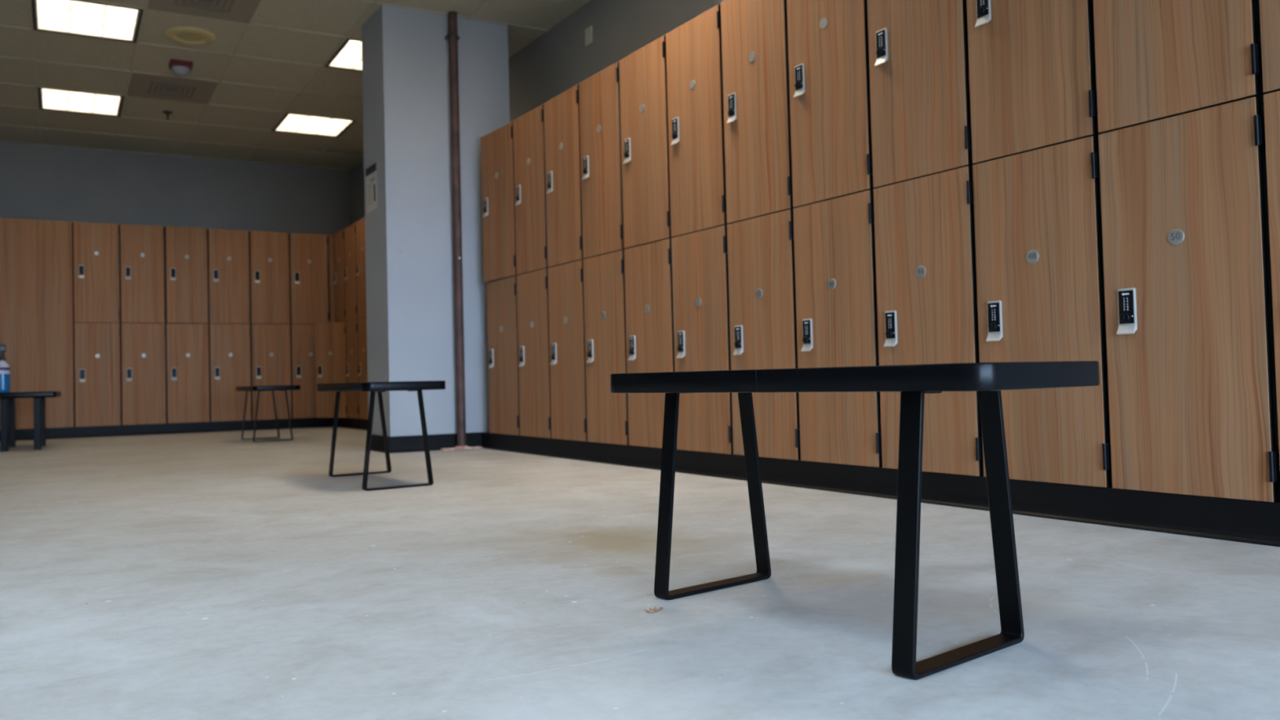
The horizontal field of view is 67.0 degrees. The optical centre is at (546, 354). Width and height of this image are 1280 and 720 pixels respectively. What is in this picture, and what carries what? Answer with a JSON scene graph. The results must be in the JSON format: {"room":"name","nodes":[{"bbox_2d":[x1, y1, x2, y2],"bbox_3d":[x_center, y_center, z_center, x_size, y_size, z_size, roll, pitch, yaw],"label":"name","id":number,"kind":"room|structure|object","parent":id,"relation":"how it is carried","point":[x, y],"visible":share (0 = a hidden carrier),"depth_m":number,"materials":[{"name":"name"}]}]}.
{"room":"locker room","nodes":[
{"label":"locker room","id":0,"kind":"room"},
{"bbox_2d":[0,141,350,323],"bbox_3d":[-5.106,-0.678,8.668,7.048,2.888,0.114,0,-2,-28],"label":"wall","id":1,"kind":"structure","parent":0,"point":[37,181],"depth_m":9.39,"materials":[{"name":"grey paint"}]},
{"bbox_2d":[0,0,590,170],"bbox_3d":[-1.944,-2.178,2.812,7.990,0.025,14.606,-1,-2,-27],"label":"ceiling","id":2,"kind":"structure","parent":0,"point":[268,68],"depth_m":6.99,"materials":[{"name":"tile"}]},
{"bbox_2d":[37,87,124,116],"bbox_3d":[-3.688,-2.068,7.617,0.597,0.156,0.618,-1,-2,-27],"label":"ceiling light","id":3,"kind":"object","parent":2,"relation":"attached to","point":[55,100],"visible":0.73,"depth_m":7.67,"materials":[{"name":"grey plastic"}]},
{"bbox_2d":[31,0,143,43],"bbox_3d":[-2.829,-2.135,5.920,0.597,0.156,0.618,-1,-2,-27],"label":"ceiling light","id":4,"kind":"object","parent":2,"relation":"attached to","point":[72,17],"visible":0.94,"depth_m":5.98,"materials":[{"name":"grey plastic"}]},
{"bbox_2d":[162,110,173,119],"bbox_3d":[-3.126,-1.974,7.938,0.080,0.065,0.080,0,-2,-28],"label":"sprinkler","id":5,"kind":"object","parent":2,"relation":"attached to","point":[167,113],"visible":1,"depth_m":7.93,"materials":[{"name":"brown metal"}]},
{"bbox_2d":[127,72,217,104],"bbox_3d":[-2.853,-2.019,7.326,0.591,0.011,0.612,-1,-2,-27],"label":"ceiling vent","id":6,"kind":"object","parent":2,"relation":"in","point":[141,85],"visible":1,"depth_m":7.30,"materials":[{"name":"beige metal"}]},
{"bbox_2d":[168,58,192,76],"bbox_3d":[-2.569,-2.004,6.755,0.145,0.094,0.126,0,-2,-28],"label":"fire alarm","id":7,"kind":"object","parent":2,"relation":"attached to","point":[179,68],"visible":1,"depth_m":6.71,"materials":[{"name":"red"}]},
{"bbox_2d":[164,26,215,44],"bbox_3d":[-2.308,-2.062,6.231,0.305,0.021,0.305,0,-2,-28],"label":"ceiling speaker","id":8,"kind":"object","parent":2,"relation":"attached to","point":[184,35],"visible":1,"depth_m":6.20,"materials":[{"name":"brown plastic"}]},
{"bbox_2d":[177,32,204,41],"bbox_3d":[-2.307,-2.054,6.231,0.168,0.007,0.168,0,-2,-28],"label":"speaker grille","id":9,"kind":"object","parent":8,"relation":"attached to","point":[181,37],"depth_m":6.22,"materials":[{"name":"beige"}]},
{"bbox_2d":[146,0,260,23],"bbox_3d":[-1.994,-2.086,5.629,0.591,0.011,0.612,-1,-2,-27],"label":"ceiling vent","id":10,"kind":"object","parent":2,"relation":"in","point":[237,11],"visible":1,"depth_m":5.77,"materials":[{"name":"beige metal"}]},
{"bbox_2d":[271,113,356,137],"bbox_3d":[-2.047,-2.084,8.448,0.597,0.156,0.618,-1,-2,-27],"label":"ceiling light","id":11,"kind":"object","parent":2,"relation":"attached to","point":[290,122],"visible":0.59,"depth_m":8.51,"materials":[{"name":"grey plastic"}]},
{"bbox_2d":[324,38,362,71],"bbox_3d":[-1.188,-2.151,6.751,0.597,0.156,0.618,-1,-2,-27],"label":"ceiling light","id":12,"kind":"object","parent":2,"relation":"attached to","point":[348,56],"visible":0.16,"depth_m":6.77,"materials":[{"name":"grey plastic"}]},
{"bbox_2d":[361,4,509,436],"bbox_3d":[-0.686,-0.813,6.133,0.838,2.812,0.419,0,-2,-28],"label":"wall pillar","id":13,"kind":"structure","parent":0,"point":[406,106],"depth_m":5.90,"materials":[{"name":"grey paint"}]},
{"bbox_2d":[365,162,377,213],"bbox_3d":[-1.091,-1.035,5.996,0.004,0.280,0.206,0,-2,-28],"label":"notice","id":14,"kind":"object","parent":13,"relation":"attached to","point":[371,186],"visible":1,"depth_m":5.99,"materials":[{"name":"grey paper"}]},
{"bbox_2d":[370,434,391,453],"bbox_3d":[-1.030,0.547,5.887,0.021,0.097,0.434,0,-2,-28],"label":"baseboard","id":15,"kind":"structure","parent":13,"relation":"attached to","point":[377,441],"depth_m":5.89,"materials":[{"name":"black plastic"}]},
{"bbox_2d":[387,431,482,453],"bbox_3d":[-0.663,0.537,5.842,0.627,0.097,0.021,0,-2,-28],"label":"baseboard","id":16,"kind":"structure","parent":13,"relation":"attached to","point":[413,443],"depth_m":5.83,"materials":[{"name":"black plastic"}]},
{"bbox_2d":[349,0,724,225],"bbox_3d":[1.100,-0.941,4.393,0.114,2.888,13.506,0,-2,-28],"label":"wall","id":17,"kind":"structure","parent":0,"point":[557,60],"depth_m":5.90,"materials":[{"name":"grey paint"}]},
{"bbox_2d":[585,25,592,46],"bbox_3d":[0.258,-1.929,5.824,0.011,0.105,0.076,0,-2,-28],"label":"blank wall plate","id":18,"kind":"object","parent":17,"relation":"attached to","point":[588,31],"visible":1,"depth_m":5.81,"materials":[{"name":"beige plastic"}]},
{"bbox_2d":[0,426,1279,719],"bbox_3d":[-1.882,0.585,2.721,6.896,0.114,13.468,0,-2,-28],"label":"floor","id":19,"kind":"structure","parent":0,"point":[210,575],"depth_m":1.78,"materials":[{"name":"concrete"}]},
{"bbox_2d":[0,391,61,451],"bbox_3d":[-3.851,0.487,7.086,0.457,0.413,0.876,-1,-2,-25],"label":"bench","id":20,"kind":"object","parent":19,"relation":"on","point":[7,400],"visible":1,"depth_m":6.83,"materials":[{"name":"black metal"}]},
{"bbox_2d":[0,344,9,392],"bbox_3d":[-3.890,0.104,6.874,0.093,0.343,0.093,-1,-2,6],"label":"spray bottle","id":21,"kind":"object","parent":20,"relation":"on","point":[4,366],"visible":1,"depth_m":6.85,"materials":[{"name":"blue plastic"}]},
{"bbox_2d":[0,217,74,430],"bbox_3d":[-4.662,-0.254,8.506,0.831,1.818,0.507,0,-2,-28],"label":"wood panel","id":22,"kind":"object","parent":19,"relation":"on","point":[36,255],"visible":1,"depth_m":8.35,"materials":[{"name":"brown wood"}]},
{"bbox_2d":[0,417,333,441],"bbox_3d":[-3.496,0.685,8.800,3.158,0.097,0.021,0,-2,-28],"label":"baseboard","id":23,"kind":"structure","parent":19,"relation":"on","point":[299,423],"depth_m":8.83,"materials":[{"name":"black plastic"}]},
{"bbox_2d":[235,385,300,442],"bbox_3d":[-2.158,0.455,7.441,0.348,0.418,0.738,0,-2,-28],"label":"bench","id":24,"kind":"object","parent":19,"relation":"on","point":[271,388],"visible":1,"depth_m":7.24,"materials":[{"name":"black metal"}]},
{"bbox_2d":[337,417,368,430],"bbox_3d":[-1.818,0.652,9.023,0.021,0.097,1.158,0,-2,-28],"label":"baseboard","id":25,"kind":"structure","parent":19,"relation":"on","point":[348,423],"depth_m":9.02,"materials":[{"name":"black plastic"}]},
{"bbox_2d":[316,380,445,490],"bbox_3d":[-0.719,0.329,4.101,0.357,0.418,0.744,0,-2,-28],"label":"bench","id":26,"kind":"object","parent":19,"relation":"on","point":[372,387],"visible":1,"depth_m":3.84,"materials":[{"name":"black metal"}]},
{"bbox_2d":[440,11,482,450],"bbox_3d":[-0.548,-0.764,5.913,0.259,2.696,0.094,0,-2,-28],"label":"standpipe","id":27,"kind":"object","parent":19,"relation":"on","point":[453,37],"visible":1,"depth_m":5.89,"materials":[{"name":"metal"}]},
{"bbox_2d":[647,606,662,613],"bbox_3d":[0.189,0.448,1.685,0.018,0.006,0.042,-2,-2,27],"label":"dry leaf","id":28,"kind":"object","parent":19,"relation":"on","point":[655,608],"visible":1,"depth_m":1.68,"materials":[{"name":"brown plant"}]},
{"bbox_2d":[610,360,1099,679],"bbox_3d":[0.471,0.232,1.595,0.378,0.418,0.738,0,-2,-37],"label":"bench","id":29,"kind":"object","parent":19,"relation":"on","point":[988,379],"visible":1,"depth_m":1.42,"materials":[{"name":"black metal"}]},
{"bbox_2d":[481,431,1279,546],"bbox_3d":[0.707,0.451,3.894,0.021,0.097,4.720,0,-2,-28],"label":"baseboard","id":30,"kind":"structure","parent":19,"relation":"on","point":[1243,521],"depth_m":2.83,"materials":[{"name":"black plastic"}]},
{"bbox_3d":[0.947,0.450,4.024,0.509,0.095,4.724,0,-2,-28],"label":"trim","id":31,"kind":"structure","parent":19,"relation":"on","visible":0},
{"bbox_2d":[486,275,519,435],"bbox_3d":[-0.045,0.013,5.821,0.524,0.921,0.415,0,-2,-28],"label":"locker","id":32,"kind":"object","parent":31,"relation":"on","point":[501,295],"visible":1,"depth_m":5.69,"materials":[{"name":"brown wood"}]},
{"bbox_2d":[480,121,517,282],"bbox_3d":[-0.074,-0.896,5.843,0.541,0.896,0.415,0,-2,-28],"label":"locker","id":33,"kind":"object","parent":32,"relation":"on","point":[499,234],"visible":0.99,"depth_m":5.71,"materials":[{"name":"brown wood"}]},
{"bbox_2d":[516,268,551,438],"bbox_3d":[0.142,-0.001,5.470,0.524,0.921,0.381,0,-2,-28],"label":"locker","id":34,"kind":"object","parent":31,"relation":"on","point":[532,291],"visible":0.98,"depth_m":5.34,"materials":[{"name":"brown wood"}]},
{"bbox_2d":[512,104,550,275],"bbox_3d":[0.120,-0.910,5.495,0.524,0.896,0.381,0,-2,-28],"label":"locker","id":35,"kind":"object","parent":34,"relation":"on","point":[529,151],"visible":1,"depth_m":5.36,"materials":[{"name":"brown wood"}]},
{"bbox_2d":[547,259,587,441],"bbox_3d":[0.321,-0.015,5.134,0.524,0.921,0.381,0,-2,-28],"label":"locker","id":36,"kind":"object","parent":31,"relation":"on","point":[566,281],"visible":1,"depth_m":5.00,"materials":[{"name":"brown wood"}]},
{"bbox_2d":[543,84,584,267],"bbox_3d":[0.299,-0.923,5.159,0.524,0.896,0.381,0,-2,-28],"label":"locker","id":37,"kind":"object","parent":36,"relation":"on","point":[562,112],"visible":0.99,"depth_m":5.03,"materials":[{"name":"brown wood"}]},
{"bbox_2d":[582,249,628,444],"bbox_3d":[0.500,-0.028,4.798,0.524,0.921,0.381,0,-2,-28],"label":"locker","id":38,"kind":"object","parent":31,"relation":"on","point":[604,287],"visible":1,"depth_m":4.67,"materials":[{"name":"brown wood"}]},
{"bbox_2d":[578,62,625,258],"bbox_3d":[0.478,-0.937,4.823,0.524,0.896,0.381,0,-2,-28],"label":"locker","id":39,"kind":"object","parent":38,"relation":"on","point":[601,160],"visible":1,"depth_m":4.69,"materials":[{"name":"brown wood"}]},
{"bbox_2d":[623,238,675,448],"bbox_3d":[0.679,-0.042,4.462,0.524,0.921,0.381,0,-2,-28],"label":"locker","id":40,"kind":"object","parent":31,"relation":"on","point":[648,274],"visible":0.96,"depth_m":4.34,"materials":[{"name":"brown wood"}]},
{"bbox_2d":[618,35,672,248],"bbox_3d":[0.657,-0.950,4.487,0.524,0.896,0.381,0,-2,-28],"label":"locker","id":41,"kind":"object","parent":40,"relation":"on","point":[644,123],"visible":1,"depth_m":4.36,"materials":[{"name":"brown wood"}]},
{"bbox_2d":[671,225,733,454],"bbox_3d":[0.858,-0.055,4.126,0.524,0.921,0.381,0,-2,-28],"label":"locker","id":42,"kind":"object","parent":31,"relation":"on","point":[700,260],"visible":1,"depth_m":3.99,"materials":[{"name":"brown wood"}]},
{"bbox_2d":[666,4,729,237],"bbox_3d":[0.837,-0.964,4.151,0.524,0.896,0.381,0,-2,-28],"label":"locker","id":43,"kind":"object","parent":42,"relation":"on","point":[694,55],"visible":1,"depth_m":4.02,"materials":[{"name":"brown wood"}]},
{"bbox_2d":[726,209,800,460],"bbox_3d":[1.037,-0.069,3.790,0.524,0.921,0.381,0,-2,-28],"label":"locker","id":44,"kind":"object","parent":31,"relation":"on","point":[761,250],"visible":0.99,"depth_m":3.65,"materials":[{"name":"brown wood"}]},
{"bbox_2d":[720,0,795,223],"bbox_3d":[1.016,-0.977,3.815,0.524,0.896,0.381,0,-2,-28],"label":"locker","id":45,"kind":"object","parent":44,"relation":"on","point":[755,46],"visible":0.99,"depth_m":3.69,"materials":[{"name":"brown wood"}]},
{"bbox_2d":[793,190,882,467],"bbox_3d":[1.216,-0.082,3.454,0.524,0.921,0.381,0,-2,-28],"label":"locker","id":46,"kind":"object","parent":31,"relation":"on","point":[835,255],"visible":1,"depth_m":3.32,"materials":[{"name":"brown wood"}]},
{"bbox_2d":[786,0,875,208],"bbox_3d":[1.195,-0.991,3.479,0.524,0.896,0.381,0,-2,-28],"label":"locker","id":47,"kind":"object","parent":46,"relation":"on","point":[828,40],"visible":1,"depth_m":3.35,"materials":[{"name":"brown wood"}]},
{"bbox_2d":[873,165,983,475],"bbox_3d":[1.395,-0.096,3.118,0.524,0.921,0.381,0,-2,-28],"label":"locker","id":48,"kind":"object","parent":31,"relation":"on","point":[926,259],"visible":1,"depth_m":2.97,"materials":[{"name":"brown wood"}]},
{"bbox_2d":[866,0,974,188],"bbox_3d":[1.374,-1.004,3.143,0.524,0.896,0.381,0,-2,-28],"label":"locker","id":49,"kind":"object","parent":48,"relation":"on","point":[919,77],"visible":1,"depth_m":3.01,"materials":[{"name":"brown wood"}]},
{"bbox_2d":[973,135,1112,487],"bbox_3d":[1.574,-0.109,2.782,0.524,0.921,0.381,0,-2,-28],"label":"locker","id":50,"kind":"object","parent":31,"relation":"on","point":[1040,278],"visible":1,"depth_m":2.63,"materials":[{"name":"brown wood"}]},
{"bbox_2d":[966,0,1100,164],"bbox_3d":[1.553,-1.018,2.807,0.524,0.896,0.381,0,-2,-28],"label":"locker","id":51,"kind":"object","parent":50,"relation":"on","point":[1033,73],"visible":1,"depth_m":2.67,"materials":[{"name":"brown wood"}]},
{"bbox_2d":[1098,96,1279,502],"bbox_3d":[1.753,-0.122,2.446,0.524,0.921,0.381,0,-2,-28],"label":"locker","id":52,"kind":"object","parent":31,"relation":"on","point":[1190,337],"visible":1,"depth_m":2.31,"materials":[{"name":"brown wood"}]},
{"bbox_2d":[1093,0,1263,133],"bbox_3d":[1.732,-1.031,2.471,0.524,0.896,0.381,0,-2,-28],"label":"locker","id":53,"kind":"object","parent":52,"relation":"on","point":[1156,60],"visible":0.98,"depth_m":2.34,"materials":[{"name":"brown wood"}]},
{"bbox_2d":[1262,90,1279,464],"bbox_3d":[1.932,-0.136,2.110,0.524,0.921,0.381,0,-2,-28],"label":"locker","id":54,"kind":"object","parent":31,"relation":"on","point":[1271,100],"visible":1,"depth_m":2.15,"materials":[{"name":"brown wood"}]},
{"bbox_2d":[1258,0,1279,94],"bbox_3d":[1.911,-1.045,2.135,0.524,0.896,0.381,0,-2,-28],"label":"locker","id":55,"kind":"object","parent":54,"relation":"on","point":[1269,10],"visible":1,"depth_m":2.16,"materials":[{"name":"brown wood"}]},
{"bbox_3d":[-3.639,0.695,9.033,3.124,0.095,0.508,0,-2,-28],"label":"trim","id":56,"kind":"structure","parent":19,"relation":"on","visible":0},
{"bbox_2d":[72,322,121,426],"bbox_3d":[-4.108,0.189,8.773,0.381,0.921,0.524,0,-2,-28],"label":"locker","id":57,"kind":"object","parent":56,"relation":"on","point":[96,345],"visible":0.98,"depth_m":8.55,"materials":[{"name":"brown wood"}]},
{"bbox_2d":[71,221,120,323],"bbox_3d":[-4.130,-0.720,8.798,0.381,0.896,0.524,0,-2,-28],"label":"locker","id":58,"kind":"object","parent":57,"relation":"on","point":[95,246],"visible":1,"depth_m":8.58,"materials":[{"name":"brown wood"}]},
{"bbox_2d":[120,323,167,425],"bbox_3d":[-3.772,0.186,8.952,0.381,0.921,0.524,0,-2,-28],"label":"locker","id":59,"kind":"object","parent":56,"relation":"on","point":[143,345],"visible":1,"depth_m":8.73,"materials":[{"name":"brown wood"}]},
{"bbox_2d":[119,223,165,323],"bbox_3d":[-3.793,-0.723,8.977,0.381,0.896,0.524,0,-2,-28],"label":"locker","id":60,"kind":"object","parent":59,"relation":"on","point":[141,247],"visible":1,"depth_m":8.76,"materials":[{"name":"brown wood"}]},
{"bbox_2d":[165,323,210,423],"bbox_3d":[-3.436,0.183,9.131,0.381,0.921,0.524,0,-2,-28],"label":"locker","id":61,"kind":"object","parent":56,"relation":"on","point":[187,344],"visible":1,"depth_m":8.91,"materials":[{"name":"brown wood"}]},
{"bbox_2d":[164,226,208,323],"bbox_3d":[-3.453,-0.726,9.149,0.381,0.896,0.541,0,-2,-28],"label":"locker","id":62,"kind":"object","parent":61,"relation":"on","point":[185,248],"visible":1,"depth_m":8.93,"materials":[{"name":"brown wood"}]},
{"bbox_2d":[208,323,252,422],"bbox_3d":[-3.100,0.180,9.310,0.381,0.921,0.524,0,-2,-28],"label":"locker","id":63,"kind":"object","parent":56,"relation":"on","point":[229,344],"visible":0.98,"depth_m":9.09,"materials":[{"name":"brown wood"}]},
{"bbox_2d":[207,228,250,324],"bbox_3d":[-3.121,-0.728,9.335,0.381,0.896,0.524,0,-2,-28],"label":"locker","id":64,"kind":"object","parent":63,"relation":"on","point":[228,250],"visible":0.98,"depth_m":9.12,"materials":[{"name":"brown wood"}]},
{"bbox_2d":[250,324,292,420],"bbox_3d":[-2.764,0.178,9.489,0.381,0.921,0.524,0,-2,-28],"label":"locker","id":65,"kind":"object","parent":56,"relation":"on","point":[270,344],"visible":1,"depth_m":9.27,"materials":[{"name":"brown wood"}]},
{"bbox_2d":[248,231,290,324],"bbox_3d":[-2.785,-0.731,9.515,0.381,0.896,0.524,0,-2,-28],"label":"locker","id":66,"kind":"object","parent":65,"relation":"on","point":[268,251],"visible":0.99,"depth_m":9.29,"materials":[{"name":"brown wood"}]},
{"bbox_2d":[290,324,316,418],"bbox_3d":[-2.427,0.175,9.669,0.381,0.921,0.524,0,-2,-28],"label":"locker","id":67,"kind":"object","parent":56,"relation":"on","point":[303,357],"visible":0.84,"depth_m":9.42,"materials":[{"name":"brown wood"}]},
{"bbox_2d":[288,232,329,324],"bbox_3d":[-2.449,-0.734,9.694,0.381,0.896,0.524,0,-2,-28],"label":"locker","id":68,"kind":"object","parent":67,"relation":"on","point":[308,252],"visible":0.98,"depth_m":9.47,"materials":[{"name":"brown wood"}]},
{"bbox_2d":[328,234,334,322],"bbox_3d":[-2.135,-0.283,9.576,0.042,1.818,0.019,0,-2,-28],"label":"trim","id":69,"kind":"structure","parent":67,"relation":"attached to","point":[330,237],"depth_m":9.58,"materials":[{"name":"brown wood"}]},
{"bbox_3d":[-1.654,0.651,9.102,0.326,0.095,1.143,0,-2,-28],"label":"trim","id":70,"kind":"structure","parent":19,"relation":"on","visible":0},
{"bbox_2d":[315,321,346,417],"bbox_3d":[-1.960,0.156,9.390,0.528,0.921,0.381,0,-2,-28],"label":"locker","id":71,"kind":"object","parent":70,"relation":"on","point":[330,338],"visible":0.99,"depth_m":9.29,"materials":[{"name":"brown wood"}]},
{"bbox_2d":[333,228,345,322],"bbox_3d":[-1.894,-0.753,9.461,0.332,0.896,0.381,0,-2,-28],"label":"locker","id":72,"kind":"object","parent":71,"relation":"on","point":[339,283],"visible":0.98,"depth_m":9.38,"materials":[{"name":"brown wood"}]},
{"bbox_2d":[345,319,359,418],"bbox_3d":[-1.694,0.142,9.100,0.332,0.921,0.381,0,-2,-28],"label":"locker","id":73,"kind":"object","parent":70,"relation":"on","point":[352,350],"visible":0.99,"depth_m":9.02,"materials":[{"name":"brown wood"}]},
{"bbox_2d":[343,222,358,321],"bbox_3d":[-1.715,-0.767,9.125,0.332,0.896,0.381,0,-2,-28],"label":"locker","id":74,"kind":"object","parent":73,"relation":"on","point":[350,259],"visible":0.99,"depth_m":9.04,"materials":[{"name":"brown wood"}]},
{"bbox_2d":[357,317,368,419],"bbox_3d":[-1.515,0.128,8.764,0.332,0.921,0.381,0,-2,-28],"label":"locker","id":75,"kind":"object","parent":70,"relation":"on","point":[362,322],"visible":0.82,"depth_m":8.73,"materials":[{"name":"brown wood"}]},
{"bbox_2d":[355,217,366,319],"bbox_3d":[-1.536,-0.780,8.789,0.332,0.896,0.381,0,-2,-28],"label":"locker","id":76,"kind":"object","parent":75,"relation":"on","point":[360,224],"visible":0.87,"depth_m":8.76,"materials":[{"name":"brown wood"}]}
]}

